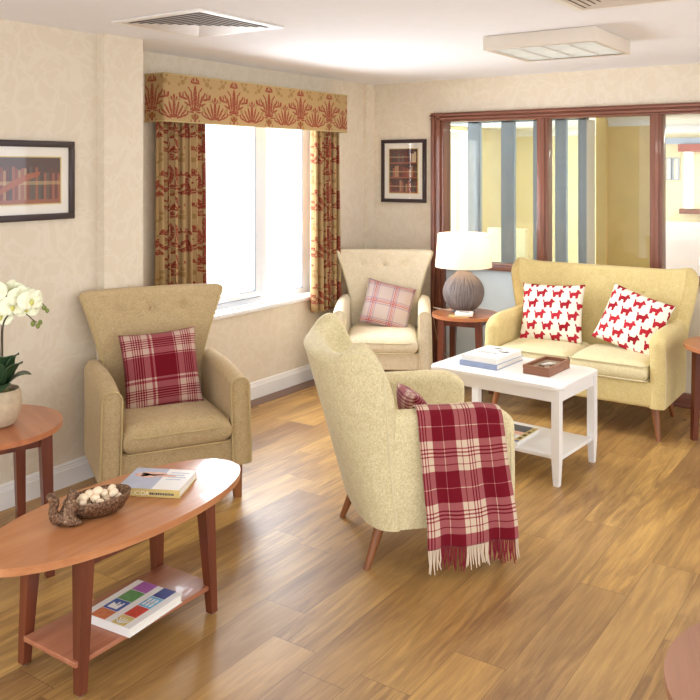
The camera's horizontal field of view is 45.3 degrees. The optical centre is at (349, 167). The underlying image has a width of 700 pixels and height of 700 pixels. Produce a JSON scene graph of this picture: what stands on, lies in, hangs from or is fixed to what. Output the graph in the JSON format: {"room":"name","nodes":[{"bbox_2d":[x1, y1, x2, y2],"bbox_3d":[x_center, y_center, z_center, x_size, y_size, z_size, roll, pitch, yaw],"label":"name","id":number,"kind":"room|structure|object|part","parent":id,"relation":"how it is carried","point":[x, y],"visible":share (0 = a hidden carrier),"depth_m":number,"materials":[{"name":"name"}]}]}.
{"room":"care facility","nodes":[
{"label":"care facility","id":0,"kind":"room"},
{"bbox_2d":[0,19,363,484],"bbox_3d":[-1.748,0.465,4.388,0.607,2.370,7.250,0,0,35],"label":"wall","id":1,"kind":"structure","parent":0,"point":[87,90],"depth_m":4.49,"materials":[{"name":"paint"}]},
{"bbox_2d":[0,139,74,222],"bbox_3d":[-1.647,0.063,4.084,0.025,0.400,0.720,0,0,35],"label":"framed picture","id":2,"kind":"object","parent":1,"relation":"attached to","point":[37,178],"visible":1,"depth_m":4.20,"materials":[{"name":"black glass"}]},
{"bbox_2d":[0,157,59,204],"bbox_3d":[-1.646,0.063,4.084,0.002,0.230,0.550,0,0,35],"label":"print","id":3,"kind":"object","parent":2,"relation":"attached to","point":[23,180],"depth_m":4.16},
{"bbox_2d":[0,456,94,510],"bbox_3d":[-2.476,1.589,2.886,0.018,0.122,3.950,0,0,35],"label":"baseboard","id":4,"kind":"structure","parent":1,"relation":"attached to","point":[66,474],"depth_m":4.29,"materials":[{"name":"white paint"}]},
{"bbox_2d":[144,72,347,132],"bbox_3d":[-0.638,-0.430,5.922,0.173,0.299,1.965,0,0,35],"label":"pelmet","id":5,"kind":"object","parent":1,"relation":"attached to","point":[169,97],"visible":0.94,"depth_m":5.62,"materials":[{"name":"fabric"}]},
{"bbox_2d":[213,127,310,320],"bbox_3d":[-0.718,0.297,6.077,0.190,1.455,1.680,0,0,35],"label":"window","id":6,"kind":"structure","parent":1,"relation":"in","point":[257,293],"depth_m":6.25,"materials":[{"name":"white plastic"}]},
{"bbox_3d":[-0.819,0.925,5.940,0.029,0.030,0.140,0,0,35],"label":"handle","id":7,"kind":"part","parent":6,"relation":"part of","materials":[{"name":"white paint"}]},
{"bbox_3d":[-0.926,0.282,5.849,0.045,1.325,0.870,0,0,35],"label":"sash","id":8,"kind":"part","parent":6,"relation":"part of","materials":[{"name":"white plastic"}]},
{"bbox_3d":[-0.693,1.010,6.060,0.130,0.030,1.680,0,0,35],"label":"sill","id":9,"kind":"part","parent":6,"relation":"part of","materials":[{"name":"white paint"}]},
{"bbox_2d":[251,379,314,407],"bbox_3d":[-0.559,1.649,6.052,0.120,0.002,2.860,0,0,35],"label":"trim","id":10,"kind":"structure","parent":1,"relation":"attached to","point":[261,400],"depth_m":6.13,"materials":[{"name":"brown wood"}]},
{"bbox_3d":[-0.699,-0.478,5.961,0.028,0.025,1.890,0,0,35],"label":"rail","id":11,"kind":"object","parent":1,"relation":"attached to","visible":0},
{"bbox_2d":[155,122,206,285],"bbox_3d":[-1.066,0.320,5.304,0.121,1.540,0.422,0,0,35],"label":"curtain","id":12,"kind":"object","parent":11,"relation":"hanging from","point":[180,205],"visible":0.7,"depth_m":5.26,"materials":[{"name":"fabric"}]},
{"bbox_2d":[310,131,341,312],"bbox_3d":[-0.193,0.327,6.575,0.123,1.555,0.368,0,0,35],"label":"curtain","id":13,"kind":"object","parent":11,"relation":"hanging from","point":[325,234],"visible":0.89,"depth_m":6.52,"materials":[{"name":"fabric"}]},
{"bbox_2d":[250,364,313,399],"bbox_3d":[-0.623,1.589,6.084,0.018,0.122,2.880,0,0,35],"label":"baseboard","id":14,"kind":"structure","parent":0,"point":[268,385],"depth_m":6.22,"materials":[{"name":"white paint"}]},
{"bbox_2d":[0,370,699,699],"bbox_3d":[1.881,1.675,5.382,9.000,0.050,13.000,0,0,35],"label":"floor","id":15,"kind":"structure","parent":0,"point":[605,578],"depth_m":3.26,"materials":[{"name":"brown wood"}]},
{"bbox_2d":[0,404,62,577],"bbox_3d":[-1.489,1.350,3.433,0.594,0.600,0.594,0,0,-37],"label":"side table","id":16,"kind":"object","parent":15,"relation":"on","point":[35,426],"visible":0.77,"depth_m":3.39,"materials":[{"name":"brown wood"}]},
{"bbox_3d":[-1.455,1.360,3.691,0.053,0.580,0.053,0,0,-37],"label":"leg","id":17,"kind":"part","parent":16,"relation":"part of","materials":[{"name":"brown wood"}]},
{"bbox_2d":[0,279,48,427],"bbox_3d":[-1.413,0.751,3.410,0.294,0.596,0.234,0,0,35],"label":"potted orchid","id":18,"kind":"object","parent":16,"relation":"on","point":[16,298],"visible":1,"depth_m":3.39,"materials":[{"name":"plant"}]},
{"bbox_3d":[-1.433,0.493,3.381,0.109,0.080,0.035,0,0,8],"label":"flower","id":19,"kind":"part","parent":18,"relation":"part of","materials":[{"name":"white plant"}]},
{"bbox_3d":[-1.429,0.603,3.443,0.097,0.075,0.058,0,0,35],"label":"flower","id":20,"kind":"part","parent":18,"relation":"part of","materials":[{"name":"white plant"}]},
{"bbox_3d":[-1.428,0.975,3.421,0.172,0.150,0.172,0,0,35],"label":"pot","id":21,"kind":"part","parent":18,"relation":"part of","materials":[{"name":"ceramic"}]},
{"bbox_3d":[-1.362,0.553,3.387,0.059,0.075,0.096,0,0,35],"label":"flower","id":22,"kind":"part","parent":18,"relation":"part of","materials":[{"name":"white plant"}]},
{"bbox_3d":[-1.383,0.498,3.438,0.109,0.085,0.042,0,0,-1],"label":"flower","id":23,"kind":"part","parent":18,"relation":"part of","materials":[{"name":"white plant"}]},
{"bbox_3d":[-1.331,0.513,3.395,0.104,0.081,0.037,0,0,-36],"label":"flower","id":24,"kind":"part","parent":18,"relation":"part of","materials":[{"name":"white plant"}]},
{"bbox_3d":[-1.351,0.751,3.421,0.149,0.337,0.007,0,0,0],"label":"stem","id":25,"kind":"part","parent":18,"relation":"part of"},
{"bbox_3d":[-1.323,0.569,3.435,0.102,0.073,0.040,0,0,-19],"label":"flower","id":26,"kind":"part","parent":18,"relation":"part of","materials":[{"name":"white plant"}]},
{"bbox_3d":[-1.286,0.528,3.385,0.110,0.085,0.034,0,0,-44],"label":"flower","id":27,"kind":"part","parent":18,"relation":"part of","materials":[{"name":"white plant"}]},
{"bbox_3d":[-1.231,1.360,3.399,0.053,0.580,0.053,0,0,-37],"label":"leg","id":28,"kind":"part","parent":16,"relation":"part of","materials":[{"name":"brown wood"}]},
{"bbox_2d":[0,458,239,696],"bbox_3d":[-0.798,1.417,2.952,0.480,0.465,1.100,0,0,35],"label":"coffee table","id":29,"kind":"object","parent":15,"relation":"on","point":[30,545],"visible":0.88,"depth_m":2.78,"materials":[{"name":"brown wood"}]},
{"bbox_3d":[-1.065,1.427,2.799,0.053,0.434,0.062,0,0,35],"label":"leg","id":30,"kind":"part","parent":29,"relation":"part of","materials":[{"name":"brown wood"}]},
{"bbox_3d":[-0.845,1.427,2.648,0.053,0.434,0.062,0,0,35],"label":"leg","id":31,"kind":"part","parent":29,"relation":"part of","materials":[{"name":"brown wood"}]},
{"bbox_2d":[46,484,130,526],"bbox_3d":[-0.891,1.123,2.858,0.291,0.122,0.146,0,0,-31],"label":"bowl","id":32,"kind":"object","parent":29,"relation":"on","point":[70,512],"visible":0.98,"depth_m":2.79,"materials":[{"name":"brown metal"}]},
{"bbox_2d":[78,499,86,504],"bbox_3d":[-0.901,1.129,2.825,0.029,0.030,0.035,0,0,11],"label":"nut","id":33,"kind":"object","parent":32,"relation":"in","point":[82,501],"visible":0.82,"depth_m":2.81,"materials":[{"name":"food"}]},
{"bbox_2d":[78,493,88,500],"bbox_3d":[-0.904,1.120,2.847,0.036,0.030,0.029,0,0,30],"label":"nut","id":34,"kind":"object","parent":32,"relation":"in","point":[83,495],"visible":0.81,"depth_m":2.84,"materials":[{"name":"food"}]},
{"bbox_2d":[85,490,92,498],"bbox_3d":[-0.890,1.112,2.862,0.029,0.030,0.035,0,0,-13],"label":"nut","id":35,"kind":"object","parent":32,"relation":"in","point":[89,493],"visible":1,"depth_m":2.85,"materials":[{"name":"food"}]},
{"bbox_2d":[90,494,99,502],"bbox_3d":[-0.866,1.122,2.851,0.036,0.030,0.029,0,0,24],"label":"nut","id":36,"kind":"object","parent":32,"relation":"in","point":[94,497],"visible":1,"depth_m":2.84,"materials":[{"name":"food"}]},
{"bbox_2d":[92,486,102,494],"bbox_3d":[-0.865,1.107,2.875,0.035,0.030,0.029,0,0,-35],"label":"nut","id":37,"kind":"object","parent":32,"relation":"in","point":[97,490],"visible":0.98,"depth_m":2.87,"materials":[{"name":"food"}]},
{"bbox_2d":[100,489,107,496],"bbox_3d":[-0.847,1.120,2.889,0.034,0.030,0.031,0,0,13],"label":"nut","id":38,"kind":"object","parent":32,"relation":"in","point":[104,493],"visible":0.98,"depth_m":2.88,"materials":[{"name":"food"}]},
{"bbox_2d":[102,493,110,499],"bbox_3d":[-0.839,1.135,2.890,0.032,0.030,0.032,0,0,-11],"label":"nut","id":39,"kind":"object","parent":32,"relation":"in","point":[107,496],"visible":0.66,"depth_m":2.88,"materials":[{"name":"food"}]},
{"bbox_2d":[107,484,115,492],"bbox_3d":[-0.831,1.118,2.922,0.029,0.032,0.034,0,0,20],"label":"nut","id":40,"kind":"object","parent":32,"relation":"in","point":[112,486],"visible":0.69,"depth_m":2.91,"materials":[{"name":"food"}]},
{"bbox_2d":[109,488,118,497],"bbox_3d":[-0.813,1.119,2.890,0.030,0.030,0.035,0,0,44],"label":"nut","id":41,"kind":"object","parent":32,"relation":"in","point":[113,493],"visible":0.99,"depth_m":2.88,"materials":[{"name":"food"}]},
{"bbox_2d":[24,564,208,668],"bbox_3d":[-0.789,1.548,2.937,0.268,0.017,0.615,0,0,35],"label":"shelf","id":42,"kind":"object","parent":29,"relation":"attached to","point":[55,638],"depth_m":2.79,"materials":[{"name":"brown wood"}]},
{"bbox_2d":[91,580,182,637],"bbox_3d":[-0.750,1.524,2.913,0.212,0.031,0.262,0,0,30],"label":"book","id":43,"kind":"object","parent":29,"relation":"on","point":[128,611],"visible":0.95,"depth_m":2.88,"materials":[{"name":"paper"}]},
{"bbox_3d":[-0.751,1.427,3.256,0.053,0.434,0.062,0,0,35],"label":"leg","id":44,"kind":"part","parent":29,"relation":"part of","materials":[{"name":"brown wood"}]},
{"bbox_2d":[121,467,196,498],"bbox_3d":[-0.714,1.169,3.118,0.235,0.031,0.201,0,0,8],"label":"book","id":45,"kind":"object","parent":29,"relation":"on","point":[143,482],"visible":0.99,"depth_m":3.09,"materials":[{"name":"paper"}]},
{"bbox_3d":[-0.531,1.427,3.104,0.053,0.434,0.062,0,0,35],"label":"leg","id":46,"kind":"part","parent":29,"relation":"part of","materials":[{"name":"brown wood"}]},
{"bbox_2d":[79,283,251,497],"bbox_3d":[-0.966,1.148,4.332,0.773,1.003,0.677,0,0,-26],"label":"armchair","id":47,"kind":"object","parent":15,"relation":"on","point":[119,440],"visible":0.82,"depth_m":4.20,"materials":[{"name":"beige fabric"}]},
{"bbox_3d":[-1.230,1.240,4.150,0.105,0.480,0.540,0,0,-26],"label":"arm","id":48,"kind":"part","parent":47,"relation":"part of"},
{"bbox_3d":[-1.077,1.066,4.559,0.773,0.839,0.170,0,0,-26],"label":"backrest","id":49,"kind":"part","parent":47,"relation":"part of","materials":[{"name":"fabric"}]},
{"bbox_2d":[118,326,203,408],"bbox_3d":[-0.980,1.045,4.360,0.400,0.395,0.200,0,0,-29],"label":"cushion","id":50,"kind":"object","parent":47,"relation":"on","point":[161,368],"visible":0.99,"depth_m":4.31,"materials":[{"name":"fabric"}]},
{"bbox_3d":[-0.939,1.288,4.275,0.528,0.155,0.540,0,0,-26],"label":"seat","id":51,"kind":"part","parent":47,"relation":"part of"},
{"bbox_3d":[-0.661,1.240,4.428,0.105,0.480,0.540,0,0,-26],"label":"arm","id":52,"kind":"part","parent":47,"relation":"part of"},
{"bbox_3d":[-0.575,1.560,4.224,0.052,0.180,0.053,0,0,-26],"label":"leg","id":53,"kind":"part","parent":47,"relation":"part of","materials":[{"name":"brown wood"}]},
{"bbox_2d":[333,249,432,370],"bbox_3d":[0.255,1.148,6.426,0.773,1.003,0.677,0,0,5],"label":"armchair","id":54,"kind":"object","parent":15,"relation":"on","point":[409,348],"visible":0.77,"depth_m":6.59,"materials":[{"name":"beige fabric"}]},
{"bbox_3d":[-0.064,1.240,6.404,0.105,0.480,0.540,0,0,5],"label":"arm","id":55,"kind":"part","parent":54,"relation":"part of"},
{"bbox_3d":[0.250,1.288,6.364,0.528,0.155,0.540,0,0,5],"label":"seat","id":56,"kind":"part","parent":54,"relation":"part of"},
{"bbox_3d":[0.275,1.066,6.679,0.773,0.839,0.170,0,0,5],"label":"backrest","id":57,"kind":"part","parent":54,"relation":"part of","materials":[{"name":"fabric"}]},
{"bbox_2d":[358,278,415,326],"bbox_3d":[0.289,1.060,6.471,0.441,0.403,0.195,0,0,7],"label":"cushion","id":58,"kind":"object","parent":54,"relation":"on","point":[385,305],"visible":0.97,"depth_m":6.42,"materials":[{"name":"fabric"}]},
{"bbox_3d":[0.567,1.240,6.354,0.105,0.480,0.540,0,0,5],"label":"arm","id":59,"kind":"part","parent":54,"relation":"part of"},
{"bbox_2d":[304,313,514,569],"bbox_3d":[0.227,1.175,3.758,0.852,0.950,0.839,0,0,-11],"label":"armchair","id":60,"kind":"object","parent":15,"relation":"on","point":[376,443],"visible":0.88,"depth_m":3.40,"materials":[{"name":"beige fabric"}]},
{"bbox_3d":[0.009,1.550,3.962,0.119,0.200,0.051,0,0,2],"label":"leg","id":61,"kind":"part","parent":60,"relation":"part of","materials":[{"name":"brown wood"}]},
{"bbox_3d":[-0.024,1.084,3.707,0.338,0.766,0.836,0,0,-11],"label":"backrest","id":62,"kind":"part","parent":60,"relation":"part of","materials":[{"name":"fabric"}]},
{"bbox_3d":[0.106,1.550,3.486,0.119,0.200,0.051,0,0,-25],"label":"leg","id":63,"kind":"part","parent":60,"relation":"part of","materials":[{"name":"brown wood"}]},
{"bbox_2d":[396,382,426,408],"bbox_3d":[0.300,1.105,3.701,0.158,0.281,0.356,0,0,-10],"label":"cushion","id":64,"kind":"object","parent":60,"relation":"on","point":[407,397],"visible":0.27,"depth_m":3.64,"materials":[{"name":"fabric"}]},
{"bbox_3d":[0.286,1.226,4.093,0.560,0.472,0.101,0,0,-11],"label":"arm","id":65,"kind":"part","parent":60,"relation":"part of"},
{"bbox_3d":[0.413,1.226,3.473,0.560,0.472,0.101,0,0,-11],"label":"arm","id":66,"kind":"part","parent":60,"relation":"part of"},
{"bbox_2d":[412,402,519,574],"bbox_3d":[0.473,1.297,3.451,0.414,0.646,0.186,0,0,-11],"label":"throw blanket","id":67,"kind":"object","parent":60,"relation":"on","point":[469,494],"visible":0.97,"depth_m":3.40,"materials":[{"name":"red fabric"}]},
{"bbox_3d":[0.616,1.550,3.535,0.092,0.200,0.051,0,0,22],"label":"leg","id":68,"kind":"part","parent":60,"relation":"part of","materials":[{"name":"brown wood"}]},
{"bbox_2d":[432,308,497,401],"bbox_3d":[0.837,1.350,6.069,0.484,0.600,0.484,0,0,25],"label":"side table","id":69,"kind":"object","parent":15,"relation":"on","point":[480,317],"visible":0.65,"depth_m":5.98,"materials":[{"name":"brown wood"}]},
{"bbox_3d":[0.654,1.360,6.001,0.053,0.580,0.053,0,0,25],"label":"leg","id":70,"kind":"part","parent":69,"relation":"part of","materials":[{"name":"brown wood"}]},
{"bbox_3d":[0.768,1.360,6.252,0.053,0.580,0.053,0,0,25],"label":"leg","id":71,"kind":"part","parent":69,"relation":"part of","materials":[{"name":"brown wood"}]},
{"bbox_2d":[448,311,473,317],"bbox_3d":[0.786,1.033,5.934,0.170,0.032,0.100,0,0,13],"label":"box","id":72,"kind":"object","parent":69,"relation":"on","point":[460,314],"visible":1,"depth_m":5.89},
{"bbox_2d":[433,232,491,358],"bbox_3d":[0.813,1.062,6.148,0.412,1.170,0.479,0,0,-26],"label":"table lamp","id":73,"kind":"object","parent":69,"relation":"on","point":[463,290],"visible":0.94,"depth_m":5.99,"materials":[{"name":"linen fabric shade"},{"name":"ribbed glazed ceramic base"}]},
{"bbox_3d":[0.828,0.599,6.118,0.412,0.242,0.412,0,0,35],"label":"lamp shade","id":74,"kind":"part","parent":73,"relation":"part of","materials":[{"name":"fabric"}]},
{"bbox_3d":[0.905,1.360,5.887,0.053,0.580,0.053,0,0,25],"label":"leg","id":75,"kind":"part","parent":69,"relation":"part of","materials":[{"name":"brown wood"}]},
{"bbox_2d":[487,228,527,261],"bbox_3d":[1.744,1.160,9.286,0.450,0.980,0.080,0,0,35],"label":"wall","id":76,"kind":"structure","parent":15,"relation":"on","point":[494,233],"depth_m":9.29,"materials":[{"name":"paint"}]},
{"bbox_2d":[431,354,597,487],"bbox_3d":[0.927,1.390,4.763,0.810,0.520,0.530,0,0,39],"label":"coffee table","id":77,"kind":"object","parent":15,"relation":"on","point":[555,444],"visible":0.73,"depth_m":4.56,"materials":[{"name":"white paint"}]},
{"bbox_3d":[0.781,1.401,5.173,0.043,0.498,0.043,0,0,39],"label":"leg","id":78,"kind":"part","parent":77,"relation":"part of","materials":[{"name":"white paint"}]},
{"bbox_2d":[459,355,522,370],"bbox_3d":[0.824,1.115,4.877,0.240,0.030,0.330,0,0,38],"label":"book","id":79,"kind":"object","parent":77,"relation":"on","point":[517,359],"visible":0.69,"depth_m":4.76,"materials":[{"name":"blue paper"}]},
{"bbox_2d":[461,345,521,364],"bbox_3d":[0.825,1.083,4.870,0.225,0.033,0.310,0,0,39],"label":"book","id":80,"kind":"object","parent":79,"relation":"on","point":[489,354],"visible":1,"depth_m":4.82,"materials":[{"name":"paper"}]},
{"bbox_2d":[514,424,538,445],"bbox_3d":[0.907,1.493,4.716,0.210,0.023,0.280,0,0,37],"label":"magazine","id":81,"kind":"object","parent":77,"relation":"on","point":[522,433],"visible":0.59,"depth_m":4.70,"materials":[{"name":"paper"}]},
{"bbox_2d":[523,356,569,376],"bbox_3d":[1.097,1.105,4.680,0.154,0.048,0.282,0,0,38],"label":"wooden box","id":82,"kind":"object","parent":77,"relation":"on","point":[545,366],"visible":1,"depth_m":4.64,"materials":[{"name":"brown wood"}]},
{"bbox_2d":[513,421,591,458],"bbox_3d":[0.927,1.515,4.763,0.760,0.020,0.415,0,0,39],"label":"shelf","id":83,"kind":"object","parent":77,"relation":"attached to","point":[539,444],"depth_m":4.60,"materials":[{"name":"white paint"}]},
{"bbox_3d":[1.073,1.401,4.353,0.043,0.498,0.043,0,0,39],"label":"leg","id":84,"kind":"part","parent":77,"relation":"part of","materials":[{"name":"white paint"}]},
{"bbox_3d":[1.360,1.401,4.713,0.043,0.498,0.043,0,0,39],"label":"leg","id":85,"kind":"part","parent":77,"relation":"part of","materials":[{"name":"white paint"}]},
{"bbox_2d":[485,257,698,441],"bbox_3d":[1.582,1.153,5.619,1.311,0.994,0.723,0,0,35],"label":"sofa","id":86,"kind":"object","parent":15,"relation":"on","point":[655,380],"visible":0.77,"depth_m":5.50,"materials":[{"name":"yellow fabric"}]},
{"bbox_3d":[0.998,1.544,5.689,0.092,0.212,0.051,0,0,-22],"label":"leg","id":87,"kind":"part","parent":86,"relation":"part of","materials":[{"name":"brown wood"}]},
{"bbox_3d":[1.102,1.220,5.875,0.101,0.460,0.560,0,0,35],"label":"arm","id":88,"kind":"part","parent":86,"relation":"part of"},
{"bbox_2d":[501,338,588,358],"bbox_3d":[1.317,1.234,5.665,0.487,0.123,0.492,0,0,35],"label":"seat cushion","id":89,"kind":"object","parent":86,"relation":"on","point":[534,348],"depth_m":5.54,"materials":[{"name":"fabric"}]},
{"bbox_2d":[519,283,584,344],"bbox_3d":[1.394,1.000,5.794,0.446,0.400,0.193,0,0,27],"label":"cushion","id":90,"kind":"object","parent":86,"relation":"on","point":[550,312],"visible":0.98,"depth_m":5.74,"materials":[{"name":"fabric"}]},
{"bbox_3d":[1.730,1.055,5.833,1.311,0.798,0.200,0,0,35],"label":"backrest","id":91,"kind":"part","parent":86,"relation":"part of","materials":[{"name":"fabric"}]},
{"bbox_2d":[570,344,649,380],"bbox_3d":[1.721,1.234,5.387,0.487,0.123,0.492,0,0,35],"label":"seat cushion","id":92,"kind":"object","parent":86,"relation":"on","point":[612,362],"depth_m":5.21,"materials":[{"name":"fabric"}]},
{"bbox_2d":[592,283,675,354],"bbox_3d":[1.841,1.000,5.464,0.197,0.455,0.510,0,0,-41],"label":"cushion","id":93,"kind":"object","parent":86,"relation":"on","point":[629,320],"visible":0.93,"depth_m":5.42,"materials":[{"name":"fabric"}]},
{"bbox_3d":[1.857,1.544,5.098,0.051,0.212,0.092,0,0,1],"label":"leg","id":94,"kind":"part","parent":86,"relation":"part of","materials":[{"name":"brown wood"}]},
{"bbox_3d":[1.994,1.220,5.261,0.101,0.460,0.560,0,0,35],"label":"arm","id":95,"kind":"part","parent":86,"relation":"part of"},
{"bbox_3d":[2.102,1.544,5.549,0.119,0.212,0.051,0,0,-42],"label":"leg","id":96,"kind":"part","parent":86,"relation":"part of","materials":[{"name":"brown wood"}]},
{"bbox_2d":[664,623,699,699],"bbox_3d":[1.073,1.400,1.799,0.750,0.500,0.750,0,0,15],"label":"side table","id":97,"kind":"object","parent":15,"relation":"on","point":[682,659],"visible":1,"depth_m":1.93,"materials":[{"name":"brown wood"}]},
{"bbox_2d":[666,221,699,275],"bbox_3d":[4.207,1.127,8.940,2.200,1.045,0.300,0,0,35],"label":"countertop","id":98,"kind":"structure","parent":15,"relation":"on","point":[682,238],"depth_m":9.15,"materials":[{"name":"white"}]},
{"bbox_2d":[683,336,699,440],"bbox_3d":[2.291,1.350,4.954,0.600,0.600,0.600,0,0,-10],"label":"side table","id":99,"kind":"object","parent":15,"relation":"on","point":[692,344],"visible":1,"depth_m":5.07,"materials":[{"name":"brown wood"}]},
{"bbox_3d":[2.101,1.360,5.085,0.053,0.580,0.053,0,0,-10],"label":"leg","id":100,"kind":"part","parent":99,"relation":"part of","materials":[{"name":"brown wood"}]},
{"bbox_2d":[0,0,699,84],"bbox_3d":[0.035,-0.770,3.404,8.200,0.100,6.850,0,0,35],"label":"ceiling","id":101,"kind":"structure","parent":0,"point":[374,42],"depth_m":4.46,"materials":[{"name":"white paint"}]},
{"bbox_2d":[111,8,283,37],"bbox_3d":[-0.752,-0.714,4.183,0.600,0.010,0.600,0,0,35],"label":"ceiling vent","id":102,"kind":"object","parent":101,"relation":"in","point":[197,22],"visible":1,"depth_m":4.15,"materials":[{"name":"metal"}]},
{"bbox_2d":[483,26,630,61],"bbox_3d":[1.157,-0.680,4.665,0.620,0.077,0.620,0,0,35],"label":"ceiling light","id":103,"kind":"object","parent":101,"relation":"attached to","point":[589,41],"visible":1,"depth_m":4.51,"materials":[{"name":"white paint"}]},
{"bbox_2d":[552,0,681,11],"bbox_3d":[1.111,-0.714,3.398,0.600,0.010,0.600,0,0,35],"label":"ceiling vent","id":104,"kind":"object","parent":101,"relation":"in","point":[577,5],"visible":1,"depth_m":3.62,"materials":[{"name":"white paint"}]},
{"bbox_2d":[451,125,500,232],"bbox_3d":[0.837,0.575,9.467,0.150,2.150,4.050,0,0,35],"label":"wall","id":105,"kind":"structure","parent":0,"point":[491,138],"depth_m":10.66,"materials":[{"name":"paint"}]},
{"bbox_2d":[364,63,699,304],"bbox_3d":[2.489,0.465,5.710,5.570,2.370,0.270,0,0,35],"label":"wall","id":106,"kind":"structure","parent":0,"point":[395,111],"depth_m":6.88,"materials":[{"name":"paint"}]},
{"bbox_2d":[381,139,426,202],"bbox_3d":[0.451,0.025,7.077,0.435,0.530,0.025,0,0,35],"label":"framed picture","id":107,"kind":"object","parent":106,"relation":"attached to","point":[403,162],"visible":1,"depth_m":7.07,"materials":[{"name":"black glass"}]},
{"bbox_2d":[390,149,416,192],"bbox_3d":[0.451,0.025,7.076,0.275,0.370,0.002,0,0,35],"label":"print","id":108,"kind":"object","parent":107,"relation":"attached to","point":[403,162],"depth_m":7.07},
{"bbox_2d":[430,102,699,408],"bbox_3d":[1.793,0.600,6.194,2.665,2.100,0.160,0,0,35],"label":"window","id":109,"kind":"structure","parent":106,"relation":"in","point":[496,281],"depth_m":6.38,"materials":[{"name":"brown wood"}]},
{"bbox_3d":[1.129,1.183,6.675,0.796,0.755,0.040,0,0,35],"label":"panel","id":110,"kind":"part","parent":109,"relation":"part of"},
{"bbox_3d":[1.793,1.605,6.194,2.435,0.090,0.140,0,0,35],"label":"rail","id":111,"kind":"part","parent":109,"relation":"part of","materials":[{"name":"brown wood"}]},
{"bbox_3d":[1.794,0.775,6.195,2.435,0.060,0.138,0,0,35],"label":"rail","id":112,"kind":"part","parent":109,"relation":"part of","materials":[{"name":"brown wood"}]},
{"bbox_3d":[2.513,1.183,5.723,0.715,0.755,0.040,0,0,35],"label":"panel","id":113,"kind":"part","parent":109,"relation":"part of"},
{"bbox_2d":[451,114,699,129],"bbox_3d":[3.599,-0.550,7.659,6.750,0.100,4.200,0,0,35],"label":"ceiling","id":114,"kind":"structure","parent":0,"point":[692,119],"depth_m":9.43,"materials":[{"name":"white paint"}]},
{"bbox_2d":[451,131,699,263],"bbox_3d":[4.396,0.575,9.569,7.600,2.150,0.150,0,0,35],"label":"wall","id":115,"kind":"structure","parent":0,"point":[674,189],"depth_m":10.58,"materials":[{"name":"paint"}]},
{"bbox_2d":[516,124,699,136],"bbox_3d":[4.740,-0.455,9.186,6.600,0.090,0.090,0,0,35],"label":"trim","id":116,"kind":"structure","parent":115,"relation":"attached to","point":[669,128],"depth_m":9.89,"materials":[{"name":"white paint"}]},
{"bbox_2d":[666,158,671,179],"bbox_3d":[3.755,0.010,9.902,0.072,0.260,0.024,0,0,35],"label":"picture frame","id":117,"kind":"object","parent":115,"relation":"attached to","point":[668,160],"visible":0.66,"depth_m":9.89,"materials":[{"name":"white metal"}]},
{"bbox_2d":[666,159,669,178],"bbox_3d":[3.757,0.010,9.906,0.052,0.240,0.012,0,0,35],"label":"print","id":118,"kind":"object","parent":117,"relation":"attached to","point":[667,160],"depth_m":9.90},
{"bbox_2d":[672,158,678,179],"bbox_3d":[3.827,0.010,9.853,0.072,0.260,0.024,0,0,35],"label":"picture frame","id":119,"kind":"object","parent":115,"relation":"attached to","point":[675,161],"visible":1,"depth_m":9.85,"materials":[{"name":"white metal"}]},
{"bbox_2d":[674,159,677,178],"bbox_3d":[3.829,0.010,9.856,0.052,0.240,0.012,0,0,35],"label":"print","id":120,"kind":"object","parent":119,"relation":"attached to","point":[675,160],"depth_m":9.85},
{"bbox_2d":[666,138,699,143],"bbox_3d":[5.114,-0.315,8.935,3.700,0.070,0.080,0,0,35],"label":"trim","id":121,"kind":"structure","parent":115,"relation":"attached to","point":[668,140],"depth_m":9.74,"materials":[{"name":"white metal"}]},
{"bbox_2d":[678,144,699,151],"bbox_3d":[3.950,-0.233,9.692,0.276,0.085,0.148,0,0,35],"label":"pelmet","id":122,"kind":"object","parent":115,"relation":"attached to","point":[681,147],"visible":1,"depth_m":9.65,"materials":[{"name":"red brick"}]},
{"bbox_2d":[679,208,699,213],"bbox_3d":[3.997,0.170,9.725,0.317,0.720,0.195,0,0,35],"label":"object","id":123,"kind":"structure","parent":115,"relation":"in","point":[681,210],"depth_m":9.67,"materials":[{"name":"red wood"}]},
{"bbox_2d":[596,117,649,267],"bbox_3d":[2.715,0.575,8.230,0.547,2.150,0.200,0,0,35],"label":"wall partition","id":124,"kind":"structure","parent":0,"point":[622,152],"depth_m":8.23,"materials":[{"name":"paint"}]},
{"bbox_2d":[451,118,594,263],"bbox_3d":[1.584,0.575,8.729,1.878,2.150,0.220,0,0,35],"label":"vertical blinds","id":125,"kind":"object","parent":124,"relation":"in","point":[586,127],"depth_m":8.43,"materials":[{"name":"blue grey fabric"},{"name":"white gloss paint"}]},
{"bbox_3d":[1.313,0.575,8.842,0.147,2.150,0.060,0,0,35],"label":"post","id":126,"kind":"part","parent":125,"relation":"part of","materials":[{"name":"blue metal"}]},
{"bbox_3d":[1.629,0.575,8.625,0.145,2.150,0.060,0,0,35],"label":"post","id":127,"kind":"part","parent":125,"relation":"part of","materials":[{"name":"fabric"}]},
{"bbox_3d":[1.545,-0.484,8.683,1.865,0.028,0.060,0,0,35],"label":"rail","id":128,"kind":"part","parent":125,"relation":"part of","materials":[{"name":"blue metal"}]},
{"bbox_3d":[1.877,0.575,8.455,0.050,2.150,0.060,0,0,35],"label":"post","id":129,"kind":"part","parent":125,"relation":"part of","materials":[{"name":"blue metal"}]},
{"bbox_3d":[2.093,0.575,8.306,0.115,2.150,0.060,0,0,35],"label":"post","id":130,"kind":"part","parent":125,"relation":"part of","materials":[{"name":"fabric"}]},
{"bbox_3d":[2.276,0.575,8.181,0.091,2.150,0.060,0,0,35],"label":"post","id":131,"kind":"part","parent":125,"relation":"part of","materials":[{"name":"fabric"}]},
{"bbox_2d":[606,116,649,126],"bbox_3d":[2.741,-0.455,8.133,0.500,0.090,0.090,0,0,35],"label":"trim","id":132,"kind":"structure","parent":124,"relation":"attached to","point":[634,120],"depth_m":8.18,"materials":[{"name":"white paint"}]}
]}

